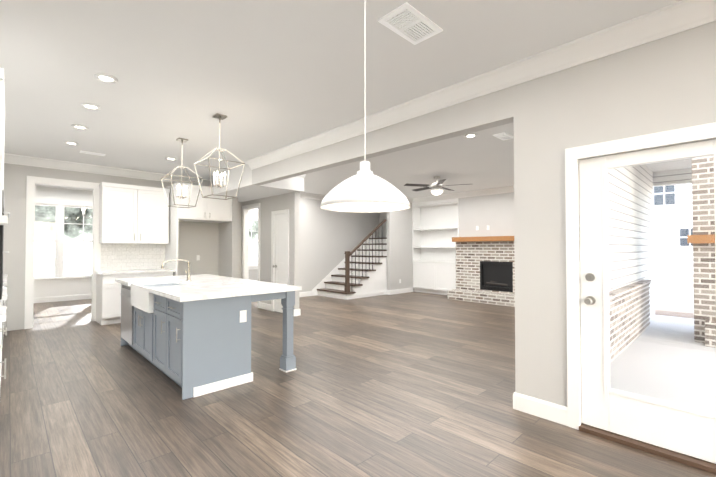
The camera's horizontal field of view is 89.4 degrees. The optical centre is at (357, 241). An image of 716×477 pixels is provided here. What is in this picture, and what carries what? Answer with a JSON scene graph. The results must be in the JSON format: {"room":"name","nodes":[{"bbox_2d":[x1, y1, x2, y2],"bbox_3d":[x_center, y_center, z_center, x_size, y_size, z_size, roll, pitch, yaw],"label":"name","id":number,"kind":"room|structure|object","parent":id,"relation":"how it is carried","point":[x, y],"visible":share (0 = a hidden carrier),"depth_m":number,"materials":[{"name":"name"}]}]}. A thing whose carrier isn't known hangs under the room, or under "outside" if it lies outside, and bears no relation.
{"room":"kitchen and living room","nodes":[
{"label":"kitchen and living room","id":0,"kind":"room"},
{"bbox_2d":[0,68,4,219],"bbox_3d":[-2.713,-0.667,2.332,0.607,0.980,0.372,1,-1,-44],"label":"upper cabinet","id":1,"kind":"object","parent":0,"relation":"attached to","point":[2,96],"depth_m":2.41,"materials":[{"name":"wood"}]},
{"bbox_2d":[4,274,7,287],"bbox_3d":[-5.186,0.521,4.895,0.637,0.040,1.971,1,-1,-44],"label":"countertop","id":2,"kind":"structure","parent":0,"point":[5,275],"depth_m":4.67,"materials":[{"name":"white stone"}]},
{"bbox_2d":[34,186,92,297],"bbox_3d":[-7.187,0.071,9.448,4.080,2.840,0.140,1,-1,-44],"label":"wall","id":3,"kind":"structure","parent":0,"point":[60,288],"depth_m":9.10,"materials":[{"name":"paint"}]},
{"bbox_2d":[34,199,92,282],"bbox_3d":[-7.145,-0.004,9.420,2.878,2.030,0.140,1,-1,-44],"label":"sunroom window","id":4,"kind":"structure","parent":3,"relation":"in","point":[59,241],"depth_m":9.07,"materials":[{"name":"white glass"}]},
{"bbox_2d":[3,163,218,330],"bbox_3d":[-4.636,0.029,6.893,4.200,2.840,0.120,1,-1,-44],"label":"wall","id":5,"kind":"structure","parent":0,"point":[214,246],"depth_m":5.98,"materials":[{"name":"paint"}]},
{"bbox_2d":[24,176,100,328],"bbox_3d":[-5.162,0.175,6.370,1.020,2.530,0.140,1,-1,-44],"label":"door frame","id":6,"kind":"structure","parent":5,"relation":"attached to","point":[31,180],"depth_m":6.06,"materials":[{"name":"white wood"}]},
{"bbox_2d":[4,153,214,186],"bbox_3d":[-4.555,-1.322,6.832,3.960,0.140,0.115,1,-1,-44],"label":"crown molding","id":7,"kind":"structure","parent":5,"relation":"attached to","point":[8,158],"depth_m":6.57,"materials":[{"name":"white wood"}]},
{"bbox_2d":[99,182,143,245],"bbox_3d":[-4.447,-0.518,6.770,0.608,1.090,0.327,1,-1,-44],"label":"upper cabinet","id":8,"kind":"object","parent":5,"relation":"attached to","point":[138,231],"depth_m":6.66,"materials":[{"name":"wood"}]},
{"bbox_2d":[140,186,171,245],"bbox_3d":[-4.095,-0.513,7.110,0.614,1.090,0.327,1,-1,-44],"label":"upper cabinet","id":9,"kind":"object","parent":5,"relation":"attached to","point":[157,215],"depth_m":7.07,"materials":[{"name":"wood"}]},
{"bbox_2d":[168,183,211,221],"bbox_3d":[-3.487,-0.787,7.445,0.599,0.690,0.697,1,-1,-44],"label":"upper cabinet","id":10,"kind":"object","parent":5,"relation":"attached to","point":[202,212],"depth_m":7.19,"materials":[{"name":"wood"}]},
{"bbox_2d":[219,196,237,277],"bbox_3d":[-2.880,0.047,8.012,0.120,2.840,0.690,1,-1,-44],"label":"wall","id":11,"kind":"structure","parent":0,"point":[228,231],"depth_m":7.81,"materials":[{"name":"paint"}]},
{"bbox_2d":[212,187,231,221],"bbox_3d":[-3.144,-0.782,7.776,0.599,0.690,0.697,1,-1,-44],"label":"upper cabinet","id":12,"kind":"object","parent":11,"relation":"attached to","point":[221,209],"depth_m":7.58,"materials":[{"name":"wood"}]},
{"bbox_2d":[237,202,240,277],"bbox_3d":[-2.988,0.056,8.555,0.480,2.840,0.120,1,-1,-44],"label":"wall","id":13,"kind":"structure","parent":0,"point":[239,203],"depth_m":8.63,"materials":[{"name":"paint"}]},
{"bbox_2d":[249,208,257,280],"bbox_3d":[-3.137,0.083,10.148,1.520,2.840,0.120,1,-1,-44],"label":"wall","id":14,"kind":"structure","parent":0,"point":[253,273],"depth_m":10.25,"materials":[{"name":"paint"}]},
{"bbox_2d":[249,216,257,269],"bbox_3d":[-2.994,0.019,10.232,0.820,1.510,0.140,1,-1,-44],"label":"window","id":15,"kind":"structure","parent":14,"relation":"in","point":[251,264],"depth_m":10.25,"materials":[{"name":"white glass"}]},
{"bbox_2d":[241,192,299,308],"bbox_3d":[-2.393,0.053,8.371,0.120,2.840,3.430,1,-1,-44],"label":"wall","id":16,"kind":"structure","parent":0,"point":[289,201],"depth_m":7.48,"materials":[{"name":"paint"}]},
{"bbox_2d":[241,203,259,307],"bbox_3d":[-2.437,0.304,8.398,0.140,2.340,0.855,1,-1,-44],"label":"door frame","id":17,"kind":"structure","parent":16,"relation":"attached to","point":[245,209],"depth_m":8.62,"materials":[{"name":"white wood"}]},
{"bbox_2d":[273,213,286,312],"bbox_3d":[-1.579,0.440,7.476,0.183,2.037,0.504,1,-1,-44],"label":"pantry door","id":18,"kind":"structure","parent":16,"relation":"in","point":[280,228],"depth_m":7.49,"materials":[{"name":"white wood"}]},
{"bbox_2d":[271,210,288,310],"bbox_3d":[-1.606,0.403,7.450,0.020,2.110,0.650,1,-1,-44],"label":"door frame","id":19,"kind":"structure","parent":16,"relation":"attached to","point":[280,211],"depth_m":7.44,"materials":[{"name":"white wood"}]},
{"bbox_2d":[34,287,567,425],"bbox_3d":[0.241,1.361,5.659,9.530,0.135,15.600,1,-1,-44],"label":"baseboard","id":20,"kind":"structure","parent":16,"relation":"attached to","point":[553,412],"depth_m":2.94,"materials":[{"name":"white wood"}]},
{"bbox_2d":[299,198,378,291],"bbox_3d":[-0.568,0.095,10.892,3.450,2.840,0.120,1,-1,-44],"label":"wall","id":21,"kind":"structure","parent":0,"point":[328,238],"depth_m":10.43,"materials":[{"name":"paint"}]},
{"bbox_2d":[300,192,324,199],"bbox_3d":[-0.486,-1.256,10.831,3.450,0.140,0.115,1,-1,-44],"label":"crown molding","id":22,"kind":"structure","parent":21,"relation":"attached to","point":[302,194],"depth_m":10.04,"materials":[{"name":"white wood"}]},
{"bbox_2d":[0,0,681,197],"bbox_3d":[-0.676,-1.479,5.237,12.600,0.120,16.200,1,-1,-44],"label":"ceiling","id":23,"kind":"structure","parent":0,"point":[265,76],"depth_m":3.09,"materials":[{"name":"paint"}]},
{"bbox_2d":[64,141,78,144],"bbox_3d":[-4.107,-1.414,5.189,0.176,0.010,0.176,1,-1,-44],"label":"recessed light","id":24,"kind":"object","parent":23,"relation":"in","point":[70,143],"visible":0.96,"depth_m":5.19,"materials":[{"name":"white plastic"}]},
{"bbox_2d":[71,125,88,129],"bbox_3d":[-3.454,-1.426,4.499,0.176,0.010,0.176,1,-1,-44],"label":"recessed light","id":25,"kind":"object","parent":23,"relation":"in","point":[80,127],"visible":0.98,"depth_m":4.50,"materials":[{"name":"white plastic"}]},
{"bbox_2d":[82,207,92,218],"bbox_3d":[-6.019,-0.945,8.271,0.446,0.844,0.468,1,-1,-44],"label":"chandelier","id":26,"kind":"object","parent":23,"relation":"hanging from","point":[85,215],"visible":0.35,"depth_m":8.21,"materials":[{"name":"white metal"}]},
{"bbox_2d":[81,103,100,109],"bbox_3d":[-2.836,-1.437,3.845,0.176,0.010,0.176,1,-1,-44],"label":"recessed light","id":27,"kind":"object","parent":23,"relation":"in","point":[90,106],"visible":1,"depth_m":3.84,"materials":[{"name":"white plastic"}]},
{"bbox_2d":[79,151,105,155],"bbox_3d":[-4.207,-1.404,5.739,0.320,0.011,0.130,1,-1,-44],"label":"ceiling vent","id":28,"kind":"object","parent":23,"relation":"in","point":[92,153],"visible":1,"depth_m":5.72,"materials":[{"name":"white metal"}]},
{"bbox_2d":[94,73,117,82],"bbox_3d":[-2.232,-1.447,3.205,0.176,0.010,0.176,1,-1,-44],"label":"recessed light","id":29,"kind":"object","parent":23,"relation":"in","point":[107,78],"visible":1,"depth_m":3.20,"materials":[{"name":"white plastic"}]},
{"bbox_2d":[161,138,202,207],"bbox_3d":[-2.434,-0.955,5.004,0.420,0.934,0.420,1,-1,-44],"label":"pendant lantern","id":30,"kind":"object","parent":23,"relation":"hanging from","point":[182,140],"visible":1,"depth_m":5.00,"materials":[{"name":"silver metal"}]},
{"bbox_2d":[194,113,244,199],"bbox_3d":[-1.573,-0.970,4.112,0.420,0.934,0.420,1,-1,-44],"label":"pendant lantern","id":31,"kind":"object","parent":23,"relation":"hanging from","point":[219,116],"visible":1,"depth_m":4.10,"materials":[{"name":"silver metal"}]},
{"bbox_2d":[215,164,303,201],"bbox_3d":[-2.270,-1.179,7.551,1.110,0.398,2.350,1,-1,-44],"label":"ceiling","id":32,"kind":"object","parent":23,"relation":"attached to","point":[248,191],"visible":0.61,"depth_m":6.93,"materials":[{"name":"paint"}]},
{"bbox_2d":[320,0,409,211],"bbox_3d":[0.040,-0.832,2.081,0.514,1.276,0.514,1,-1,-44],"label":"dome pendant light","id":33,"kind":"object","parent":23,"relation":"hanging from","point":[364,189],"visible":1,"depth_m":1.94,"materials":[{"name":"white metal"}]},
{"bbox_2d":[378,2,442,44],"bbox_3d":[0.357,-1.459,2.439,0.400,0.011,0.240,1,-1,-44],"label":"ceiling vent","id":34,"kind":"object","parent":23,"relation":"in","point":[410,23],"visible":0.98,"depth_m":2.42,"materials":[{"name":"white metal"}]},
{"bbox_2d":[404,176,467,194],"bbox_3d":[1.673,-1.182,7.668,1.383,0.391,1.400,1,-1,-44],"label":"ceiling fan","id":35,"kind":"object","parent":23,"relation":"hanging from","point":[436,186],"visible":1,"depth_m":7.55,"materials":[{"name":"grey wood"}]},
{"bbox_2d":[464,133,477,137],"bbox_3d":[1.509,-1.420,4.845,0.176,0.010,0.176,1,-1,-44],"label":"recessed light","id":36,"kind":"object","parent":23,"relation":"in","point":[472,135],"visible":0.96,"depth_m":4.83,"materials":[{"name":"white plastic"}]},
{"bbox_2d":[493,132,513,140],"bbox_3d":[1.962,-1.419,4.865,0.320,0.011,0.160,1,-1,-44],"label":"ceiling vent","id":37,"kind":"object","parent":23,"relation":"in","point":[503,136],"visible":0.98,"depth_m":4.85,"materials":[{"name":"white"}]},
{"bbox_2d":[0,292,715,476],"bbox_3d":[-0.676,1.481,5.188,12.600,0.120,16.200,1,-1,-44],"label":"floor","id":38,"kind":"structure","parent":0,"point":[415,384],"depth_m":3.03,"materials":[{"name":"brown wood"}]},
{"bbox_2d":[0,324,3,386],"bbox_3d":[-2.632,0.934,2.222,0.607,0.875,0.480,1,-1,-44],"label":"base cabinet","id":39,"kind":"object","parent":38,"relation":"on","point":[1,325],"depth_m":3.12,"materials":[{"name":"wood"}]},
{"bbox_2d":[0,304,6,323],"bbox_3d":[-2.610,0.476,2.229,0.637,0.040,0.508,1,-1,-44],"label":"countertop","id":40,"kind":"structure","parent":39,"relation":"on","point":[3,309],"depth_m":2.39,"materials":[{"name":"white stone"}]},
{"bbox_2d":[0,212,7,303],"bbox_3d":[-3.061,0.114,2.684,0.613,2.530,0.760,1,-1,-44],"label":"tall cabinet","id":41,"kind":"object","parent":38,"relation":"on","point":[3,277],"depth_m":2.63,"materials":[{"name":"wood"}]},
{"bbox_2d":[4,288,7,299],"bbox_3d":[-3.638,0.494,3.292,0.637,0.040,0.923,1,-1,-44],"label":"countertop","id":42,"kind":"structure","parent":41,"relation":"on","point":[5,289],"depth_m":3.41,"materials":[{"name":"white stone"}]},
{"bbox_2d":[96,274,143,324],"bbox_3d":[-4.365,1.007,6.629,0.623,0.875,0.607,1,-1,-44],"label":"base cabinet","id":43,"kind":"object","parent":38,"relation":"on","point":[108,291],"depth_m":6.32,"materials":[{"name":"wood"}]},
{"bbox_2d":[96,270,175,273],"bbox_3d":[-4.168,0.553,6.806,1.164,0.040,0.637,1,-1,-44],"label":"countertop","id":44,"kind":"structure","parent":43,"relation":"on","point":[101,271],"depth_m":6.67,"materials":[{"name":"white stone"}]},
{"bbox_2d":[144,274,175,276],"bbox_3d":[-4.003,1.013,6.978,0.630,0.875,0.607,1,-1,-44],"label":"base cabinet","id":45,"kind":"object","parent":38,"relation":"on","point":[145,275],"depth_m":6.79,"materials":[{"name":"wood"}]},
{"bbox_2d":[121,283,296,399],"bbox_3d":[-1.967,0.971,4.442,1.209,0.875,2.473,1,-1,-44],"label":"kitchen island","id":46,"kind":"object","parent":38,"relation":"on","point":[189,334],"depth_m":3.50,"materials":[{"name":"wood"}]},
{"bbox_2d":[115,275,301,302],"bbox_3d":[-1.966,0.514,4.445,1.250,0.040,2.600,1,-1,-44],"label":"island countertop","id":47,"kind":"structure","parent":46,"relation":"on","point":[191,287],"depth_m":3.84,"materials":[{"name":"white stone"}]},
{"bbox_2d":[312,219,386,299],"bbox_3d":[0.074,0.423,10.531,2.578,2.173,1.276,1,-1,-44],"label":"staircase","id":48,"kind":"structure","parent":38,"relation":"on","point":[359,270],"depth_m":10.16,"materials":[{"name":"white wood"}]},
{"bbox_2d":[412,198,458,294],"bbox_3d":[2.342,0.161,10.616,0.402,2.700,1.574,1,-1,-44],"label":"built-in shelving","id":49,"kind":"object","parent":38,"relation":"on","point":[435,228],"visible":0.77,"depth_m":10.71,"materials":[{"name":"white wood"}]},
{"bbox_2d":[451,236,514,296],"bbox_3d":[3.333,0.672,8.893,0.597,1.620,2.258,1,-1,-44],"label":"fireplace","id":50,"kind":"object","parent":38,"relation":"on","point":[485,265],"visible":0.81,"depth_m":9.16,"materials":[{"name":"brick"}]},
{"bbox_2d":[447,290,514,306],"bbox_3d":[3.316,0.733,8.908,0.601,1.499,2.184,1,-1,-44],"label":"hearth","id":51,"kind":"object","parent":50,"relation":"attached to","point":[485,298],"visible":0.74,"depth_m":8.77,"materials":[{"name":"beige brick"}]},
{"bbox_2d":[252,86,513,185],"bbox_3d":[-0.222,-1.227,4.734,0.140,0.400,4.550,1,-1,-44],"label":"header beam","id":52,"kind":"structure","parent":0,"point":[488,111],"depth_m":3.89,"materials":[{"name":"paint"}]},
{"bbox_2d":[387,203,412,289],"bbox_3d":[1.247,0.093,10.741,1.050,2.840,0.120,1,-1,-44],"label":"wall","id":53,"kind":"structure","parent":0,"point":[399,246],"depth_m":10.64,"materials":[{"name":"paint"}]},
{"bbox_2d":[379,192,513,291],"bbox_3d":[3.299,0.076,9.733,0.500,2.840,7.160,1,-1,-44],"label":"wall","id":54,"kind":"structure","parent":0,"point":[495,212],"depth_m":9.40,"materials":[{"name":"paint"}]},
{"bbox_2d":[399,225,489,282],"bbox_3d":[2.318,0.390,9.988,2.544,1.616,0.097,-1,-1,32],"label":"outlet plates","id":55,"kind":"object","parent":54,"relation":"attached to","point":[488,227],"visible":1,"depth_m":9.51,"materials":[{"name":"white plastic"}]},
{"bbox_2d":[412,186,513,202],"bbox_3d":[3.501,-1.285,9.103,0.115,0.140,5.400,1,-1,-44],"label":"crown molding","id":56,"kind":"structure","parent":54,"relation":"attached to","point":[491,191],"depth_m":9.74,"materials":[{"name":"white wood"}]},
{"bbox_2d":[513,21,715,406],"bbox_3d":[3.148,-0.065,1.226,0.140,2.840,5.150,1,-1,-44],"label":"wall","id":57,"kind":"structure","parent":0,"point":[667,83],"depth_m":2.77,"materials":[{"name":"paint"}]},
{"bbox_2d":[246,0,715,169],"bbox_3d":[1.475,-1.389,2.795,0.115,0.140,9.700,1,-1,-44],"label":"crown molding","id":58,"kind":"structure","parent":57,"relation":"attached to","point":[674,18],"depth_m":2.87,"materials":[{"name":"white wood"}]},
{"bbox_2d":[565,122,715,429],"bbox_3d":[1.941,0.332,2.354,0.020,2.085,1.050,1,-1,-44],"label":"door frame","id":59,"kind":"structure","parent":57,"relation":"attached to","point":[573,155],"depth_m":2.68,"materials":[{"name":"white wood"}]},
{"bbox_2d":[578,138,715,473],"bbox_3d":[1.991,0.358,2.402,0.220,2.032,0.964,1,-1,-44],"label":"patio door","id":60,"kind":"structure","parent":57,"relation":"in","point":[682,434],"depth_m":2.52,"materials":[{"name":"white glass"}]},
{"bbox_2d":[608,165,654,318],"bbox_3d":[3.696,-0.099,5.222,6.200,3.240,0.165,1,-1,-44],"label":"wall","id":61,"kind":"structure","parent":0,"point":[632,220],"depth_m":5.70,"materials":[{"name":"paint"}]},
{"bbox_2d":[609,279,650,361],"bbox_3d":[3.315,1.032,4.642,4.867,0.800,0.110,1,-1,-44],"label":"wainscot","id":62,"kind":"structure","parent":61,"relation":"attached to","point":[616,326],"depth_m":4.96,"materials":[{"name":"beige brick"}]},
{"bbox_2d":[644,158,691,186],"bbox_3d":[6.234,-1.436,2.724,6.350,0.450,6.984,1,-1,-44],"label":"porch roof","id":63,"kind":"structure","parent":61,"relation":"attached to","point":[675,179],"depth_m":6.98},
{"label":"outside","id":64,"kind":"structure","parent":0,"visible":0},
{"bbox_2d":[34,205,257,275],"bbox_3d":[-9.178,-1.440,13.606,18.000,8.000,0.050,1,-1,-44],"label":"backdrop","id":65,"kind":"structure","parent":64,"point":[39,257],"depth_m":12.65,"materials":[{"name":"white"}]},
{"bbox_2d":[654,274,693,318],"bbox_3d":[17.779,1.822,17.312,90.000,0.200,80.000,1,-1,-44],"label":"ground","id":66,"kind":"structure","parent":64,"point":[677,297],"depth_m":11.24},
{"bbox_2d":[610,315,715,412],"bbox_3d":[6.198,1.458,2.642,6.250,0.120,6.984,1,-1,-44],"label":"patio","id":67,"kind":"structure","parent":66,"relation":"on","point":[691,348],"depth_m":4.14,"materials":[{"name":"concrete"}]},
{"bbox_2d":[687,155,715,347],"bbox_3d":[5.509,0.001,5.056,1.122,2.875,1.280,1,-1,-44],"label":"fireplace","id":68,"kind":"object","parent":67,"relation":"on","point":[709,242],"depth_m":5.16,"materials":[{"name":"brick"}]},
{"bbox_2d":[653,183,692,274],"bbox_3d":[21.077,-2.797,24.052,10.800,9.340,13.800,1,-1,-44],"label":"neighbouring house","id":69,"kind":"structure","parent":66,"relation":"on","point":[680,222],"depth_m":20.32,"materials":[{"name":"white"}]}
]}

